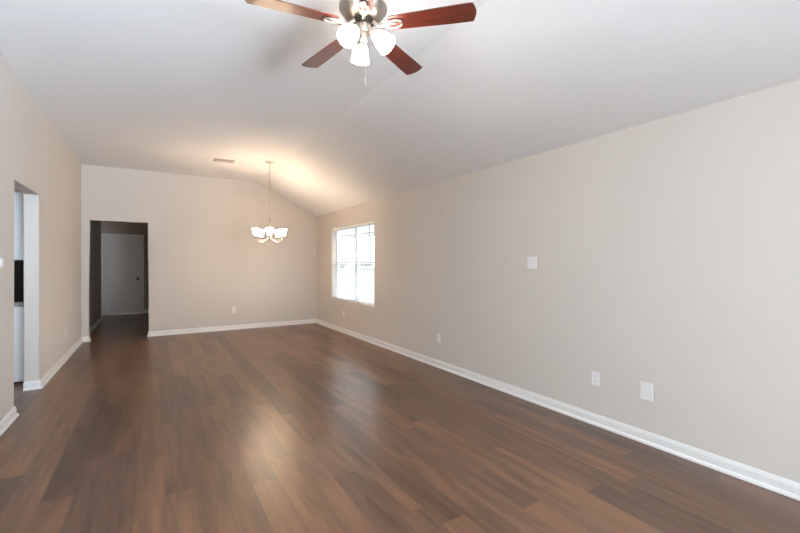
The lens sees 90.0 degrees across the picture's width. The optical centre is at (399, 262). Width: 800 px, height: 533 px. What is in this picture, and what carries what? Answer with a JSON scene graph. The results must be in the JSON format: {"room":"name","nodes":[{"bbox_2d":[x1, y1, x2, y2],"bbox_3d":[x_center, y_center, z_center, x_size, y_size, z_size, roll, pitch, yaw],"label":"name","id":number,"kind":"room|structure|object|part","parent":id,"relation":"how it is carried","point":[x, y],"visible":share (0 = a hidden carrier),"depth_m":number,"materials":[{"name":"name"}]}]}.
{"room":"empty living room","nodes":[
{"label":"empty living room","id":0,"kind":"room"},
{"bbox_2d":[0,52,100,420],"bbox_3d":[-2.593,-0.168,2.094,0.127,3.055,17.490,0,0,-32],"label":"wall","id":1,"kind":"structure","parent":0,"point":[36,161],"depth_m":4.33,"materials":[{"name":"beige paint"}]},
{"bbox_2d":[0,258,3,266],"bbox_3d":[-3.223,0.000,3.241,0.009,0.074,0.070,0,0,-32],"label":"wall plate","id":2,"kind":"object","parent":1,"relation":"attached to","point":[1,259],"visible":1,"depth_m":3.23,"materials":[{"name":"white plastic"}]},
{"bbox_2d":[0,406,18,435],"bbox_3d":[-0.723,1.315,-0.901,0.155,0.090,10.428,0,0,-32],"label":"baseboard","id":3,"kind":"structure","parent":1,"relation":"attached to","point":[8,419],"depth_m":3.35,"materials":[{"name":"white paint"}]},
{"bbox_2d":[23,316,102,390],"bbox_3d":[-5.639,1.315,6.877,0.532,0.090,6.213,0,0,-30],"label":"baseboard","id":4,"kind":"structure","parent":1,"relation":"attached to","point":[38,384],"depth_m":5.08,"materials":[{"name":"white paint"}]},
{"bbox_2d":[101,221,148,309],"bbox_3d":[-7.731,0.140,10.402,2.400,2.440,0.127,0,0,-32],"label":"wall","id":5,"kind":"structure","parent":0,"point":[107,227],"depth_m":10.76,"materials":[{"name":"beige paint"}]},
{"bbox_2d":[104,236,140,314],"bbox_3d":[-7.328,0.330,10.572,0.810,2.037,0.102,0,0,-32],"label":"door","id":6,"kind":"structure","parent":5,"relation":"in","point":[122,255],"depth_m":10.58,"materials":[{"name":"white paint"}]},
{"bbox_2d":[101,233,143,314],"bbox_3d":[-7.326,0.301,10.568,0.949,2.118,0.016,0,0,-32],"label":"trim","id":7,"kind":"structure","parent":5,"relation":"attached to","point":[102,234],"depth_m":10.55,"materials":[{"name":"white paint"}]},
{"bbox_2d":[81,164,316,336],"bbox_3d":[-3.702,-0.168,8.038,4.497,3.055,0.127,0,0,-32],"label":"wall","id":8,"kind":"structure","parent":0,"point":[205,258],"depth_m":7.90,"materials":[{"name":"beige paint"}]},
{"bbox_2d":[147,319,315,336],"bbox_3d":[-3.304,1.315,8.268,3.258,0.090,0.155,0,0,-32],"label":"baseboard","id":9,"kind":"structure","parent":8,"relation":"attached to","point":[295,322],"depth_m":8.08,"materials":[{"name":"white paint"}]},
{"bbox_2d":[0,313,799,532],"bbox_3d":[-2.665,1.410,3.290,7.730,0.100,20.000,0,0,-32],"label":"floor","id":10,"kind":"structure","parent":0,"point":[311,427],"depth_m":2.79,"materials":[{"name":"brown wood"}]},
{"bbox_2d":[14,305,23,382],"bbox_3d":[-4.878,0.920,4.499,1.218,0.880,0.645,0,0,-32],"label":"base cabinet","id":11,"kind":"object","parent":10,"relation":"on","point":[18,310],"visible":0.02,"depth_m":4.49,"materials":[{"name":"white paint"}]},
{"bbox_2d":[14,301,23,305],"bbox_3d":[-4.884,0.461,4.482,1.250,0.038,0.673,0,0,-32],"label":"countertop","id":12,"kind":"structure","parent":11,"relation":"on","point":[16,303],"depth_m":4.48,"materials":[{"name":"stone"}]},
{"bbox_2d":[14,262,23,300],"bbox_3d":[-4.606,0.214,4.673,0.565,0.455,0.605,0,0,-32],"label":"microwave oven","id":13,"kind":"object","parent":12,"relation":"on","point":[18,266],"visible":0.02,"depth_m":4.51,"materials":[{"name":"black"}]},
{"bbox_2d":[0,0,799,215],"bbox_3d":[0.118,-1.450,1.865,4.497,0.790,14.647,0,0,-32],"label":"ceiling","id":14,"kind":"structure","parent":0,"point":[166,86],"depth_m":3.27,"materials":[{"name":"white paint"}]},
{"bbox_2d":[213,158,234,163],"bbox_3d":[-2.916,-1.680,6.627,0.310,0.030,0.200,0,0,-32],"label":"ceiling vent","id":15,"kind":"object","parent":14,"relation":"in","point":[215,159],"visible":1,"depth_m":6.61,"materials":[{"name":"white metal"}]},
{"bbox_2d":[252,161,286,242],"bbox_3d":[-2.206,-1.015,6.712,0.543,1.360,0.554,0,0,-32],"label":"chandelier","id":16,"kind":"object","parent":14,"relation":"hanging from","point":[270,229],"visible":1,"depth_m":6.71,"materials":[{"name":"silver metal"}]},
{"bbox_3d":[-2.379,-0.505,6.592,0.122,0.115,0.122,0,0,-36],"label":"lamp shade","id":17,"kind":"part","parent":16,"relation":"part of","materials":[{"name":"white glass"}]},
{"bbox_3d":[-2.379,-0.505,6.860,0.122,0.115,0.122,0,0,36],"label":"lamp shade","id":18,"kind":"part","parent":16,"relation":"part of","materials":[{"name":"white glass"}]},
{"bbox_3d":[-2.195,-1.230,6.726,0.014,0.871,0.014,0,0,13],"label":"chain","id":19,"kind":"part","parent":16,"relation":"part of","materials":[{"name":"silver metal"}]},
{"bbox_3d":[-2.124,-0.505,6.509,0.122,0.115,0.122,0,0,-18],"label":"lamp shade","id":20,"kind":"part","parent":16,"relation":"part of","materials":[{"name":"white glass"}]},
{"bbox_3d":[-2.124,-0.505,6.942,0.122,0.115,0.122,0,0,18],"label":"lamp shade","id":21,"kind":"part","parent":16,"relation":"part of","materials":[{"name":"white glass"}]},
{"bbox_3d":[-1.967,-0.505,6.726,0.122,0.115,0.122,0,0,0],"label":"lamp shade","id":22,"kind":"part","parent":16,"relation":"part of","materials":[{"name":"white glass"}]},
{"bbox_2d":[245,0,475,85],"bbox_3d":[-0.259,-1.373,2.430,1.278,0.642,1.283,0,0,-32],"label":"ceiling fan","id":23,"kind":"object","parent":14,"relation":"hanging from","point":[360,15],"visible":1,"depth_m":2.36,"materials":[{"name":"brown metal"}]},
{"bbox_3d":[-0.604,-1.433,2.259,0.516,0.007,0.136,0,11,-24],"label":"blade","id":24,"kind":"part","parent":23,"relation":"part of","materials":[{"name":"brown wood"}]},
{"bbox_3d":[-0.499,-1.433,2.736,0.136,0.006,0.516,-14,9,-41],"label":"blade","id":25,"kind":"part","parent":23,"relation":"part of","materials":[{"name":"brown wood"}]},
{"bbox_3d":[-0.285,-1.333,2.327,0.122,0.109,0.122,0,-45,32],"label":"lamp shade","id":26,"kind":"part","parent":23,"relation":"part of","materials":[{"name":"white glass"}]},
{"bbox_3d":[-0.281,-1.341,2.333,0.052,0.081,0.052,0,-45,32],"label":"bulb","id":27,"kind":"part","parent":23,"relation":"part of","materials":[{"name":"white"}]},
{"bbox_3d":[-0.249,-1.333,2.539,0.122,0.109,0.122,0,45,-13],"label":"lamp shade","id":28,"kind":"part","parent":23,"relation":"part of","materials":[{"name":"white glass"}]},
{"bbox_3d":[-0.182,-1.433,2.012,0.136,0.006,0.516,11,-1,-6],"label":"blade","id":29,"kind":"part","parent":23,"relation":"part of","materials":[{"name":"brown wood"}]},
{"bbox_3d":[-0.206,-1.240,2.385,0.003,0.289,0.007,0,0,-22],"label":"pull chain","id":30,"kind":"part","parent":23,"relation":"part of","materials":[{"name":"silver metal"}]},
{"bbox_3d":[-0.111,-1.333,2.392,0.122,0.109,0.122,-46,-12,12],"label":"lamp shade","id":31,"kind":"part","parent":23,"relation":"part of","materials":[{"name":"white glass"}]},
{"bbox_3d":[-0.013,-1.433,2.785,0.136,0.006,0.516,-12,-6,30],"label":"blade","id":32,"kind":"part","parent":23,"relation":"part of","materials":[{"name":"brown wood"}]},
{"bbox_3d":[0.184,-1.433,2.337,0.516,0.006,0.136,0,-10,12],"label":"blade","id":33,"kind":"part","parent":23,"relation":"part of","materials":[{"name":"brown wood"}]},
{"bbox_2d":[317,80,799,482],"bbox_3d":[1.943,0.152,3.037,0.160,2.415,14.320,0,0,-32],"label":"wall","id":34,"kind":"structure","parent":0,"point":[666,250],"depth_m":3.13,"materials":[{"name":"beige paint"}]},
{"bbox_2d":[331,297,373,306],"bbox_3d":[-0.885,0.731,7.543,0.117,0.022,1.880,0,0,-32],"label":"trim","id":35,"kind":"structure","parent":34,"relation":"attached to","point":[346,300],"depth_m":7.44,"materials":[{"name":"white paint"}]},
{"bbox_2d":[337,224,373,302],"bbox_3d":[-0.817,0.006,7.585,0.056,1.443,1.880,0,0,-32],"label":"window","id":36,"kind":"structure","parent":34,"relation":"in","point":[356,228],"depth_m":7.55,"materials":[{"name":"white plastic"}]},
{"bbox_2d":[333,221,373,304],"bbox_3d":[-0.894,-0.002,7.537,0.071,1.423,1.856,0,0,-32],"label":"window blind","id":37,"kind":"object","parent":36,"relation":"attached to","point":[370,222],"visible":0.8,"depth_m":7.42,"materials":[{"name":"white plastic"}]},
{"bbox_3d":[-1.282,0.017,8.177,0.056,1.363,0.002,0,0,-32],"label":"ladder cord","id":38,"kind":"part","parent":37,"relation":"part of","materials":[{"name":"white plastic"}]},
{"bbox_3d":[-0.888,0.701,7.541,0.050,0.018,1.856,0,0,-32],"label":"rail","id":39,"kind":"part","parent":37,"relation":"part of","materials":[{"name":"white plastic"}]},
{"bbox_3d":[-0.730,0.017,7.286,0.056,1.363,0.002,0,0,-32],"label":"ladder cord","id":40,"kind":"part","parent":37,"relation":"part of","materials":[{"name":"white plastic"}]},
{"bbox_2d":[437,334,440,342],"bbox_3d":[0.503,0.982,5.201,0.009,0.115,0.070,0,0,-32],"label":"wall outlet","id":41,"kind":"object","parent":34,"relation":"attached to","point":[438,335],"visible":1,"depth_m":5.18,"materials":[{"name":"white plastic"}]},
{"bbox_2d":[527,257,536,267],"bbox_3d":[1.295,-0.002,3.921,0.009,0.114,0.112,0,0,-32],"label":"blank plate","id":42,"kind":"object","parent":34,"relation":"attached to","point":[531,261],"visible":1,"depth_m":3.92,"materials":[{"name":"white plastic"}]},
{"bbox_2d":[316,319,799,500],"bbox_3d":[1.863,1.315,2.987,0.028,0.090,14.320,0,0,-32],"label":"baseboard","id":43,"kind":"structure","parent":34,"relation":"attached to","point":[772,482],"depth_m":3.15,"materials":[{"name":"white paint"}]},
{"bbox_2d":[592,371,599,385],"bbox_3d":[1.643,0.973,3.359,0.009,0.115,0.070,0,0,-32],"label":"wall outlet","id":44,"kind":"object","parent":34,"relation":"attached to","point":[595,375],"visible":1,"depth_m":3.35,"materials":[{"name":"white plastic"}]},
{"bbox_2d":[640,381,652,401],"bbox_3d":[1.857,0.969,3.013,0.009,0.132,0.089,0,0,-32],"label":"blank plate","id":45,"kind":"object","parent":34,"relation":"attached to","point":[646,389],"visible":1,"depth_m":3.01,"materials":[{"name":"white plastic"}]},
{"label":"outside","id":46,"kind":"structure","parent":0,"visible":0},
{"bbox_2d":[339,267,373,299],"bbox_3d":[28.757,1.510,70.715,116.670,0.200,150.000,0,0,-32],"label":"ground","id":47,"kind":"structure","parent":46,"point":[346,269],"depth_m":30.16,"materials":[{"name":"grey"}]},
{"bbox_2d":[339,256,349,268],"bbox_3d":[-12.714,-0.093,87.584,3.393,3.031,3.213,0,0,-32],"label":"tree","id":48,"kind":"object","parent":47,"relation":"on","point":[341,257],"visible":0.29,"depth_m":86.92,"materials":[{"name":"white plant"}]},
{"bbox_2d":[339,225,373,239],"bbox_3d":[-1.880,-0.110,18.241,1.600,3.040,15.000,0,0,-32],"label":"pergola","id":49,"kind":"object","parent":47,"relation":"on","point":[347,235],"visible":0.09,"depth_m":17.73,"materials":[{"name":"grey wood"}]},
{"bbox_2d":[359,254,372,267],"bbox_3d":[-7.403,-0.280,87.999,3.750,3.402,3.516,0,0,-32],"label":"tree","id":50,"kind":"object","parent":47,"relation":"on","point":[360,258],"visible":0.42,"depth_m":87.38,"materials":[{"name":"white plant"}]},
{"bbox_3d":[-5.935,0.140,4.301,3.233,2.440,0.120,0,0,-32],"label":"wall","id":51,"kind":"structure","parent":0,"visible":0},
{"bbox_2d":[14,191,23,259],"bbox_3d":[-4.884,-0.417,4.508,1.218,0.775,0.628,0,0,-32],"label":"upper cabinet","id":52,"kind":"object","parent":51,"relation":"attached to","point":[18,196],"visible":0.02,"depth_m":4.50,"materials":[{"name":"white paint"}]}
]}

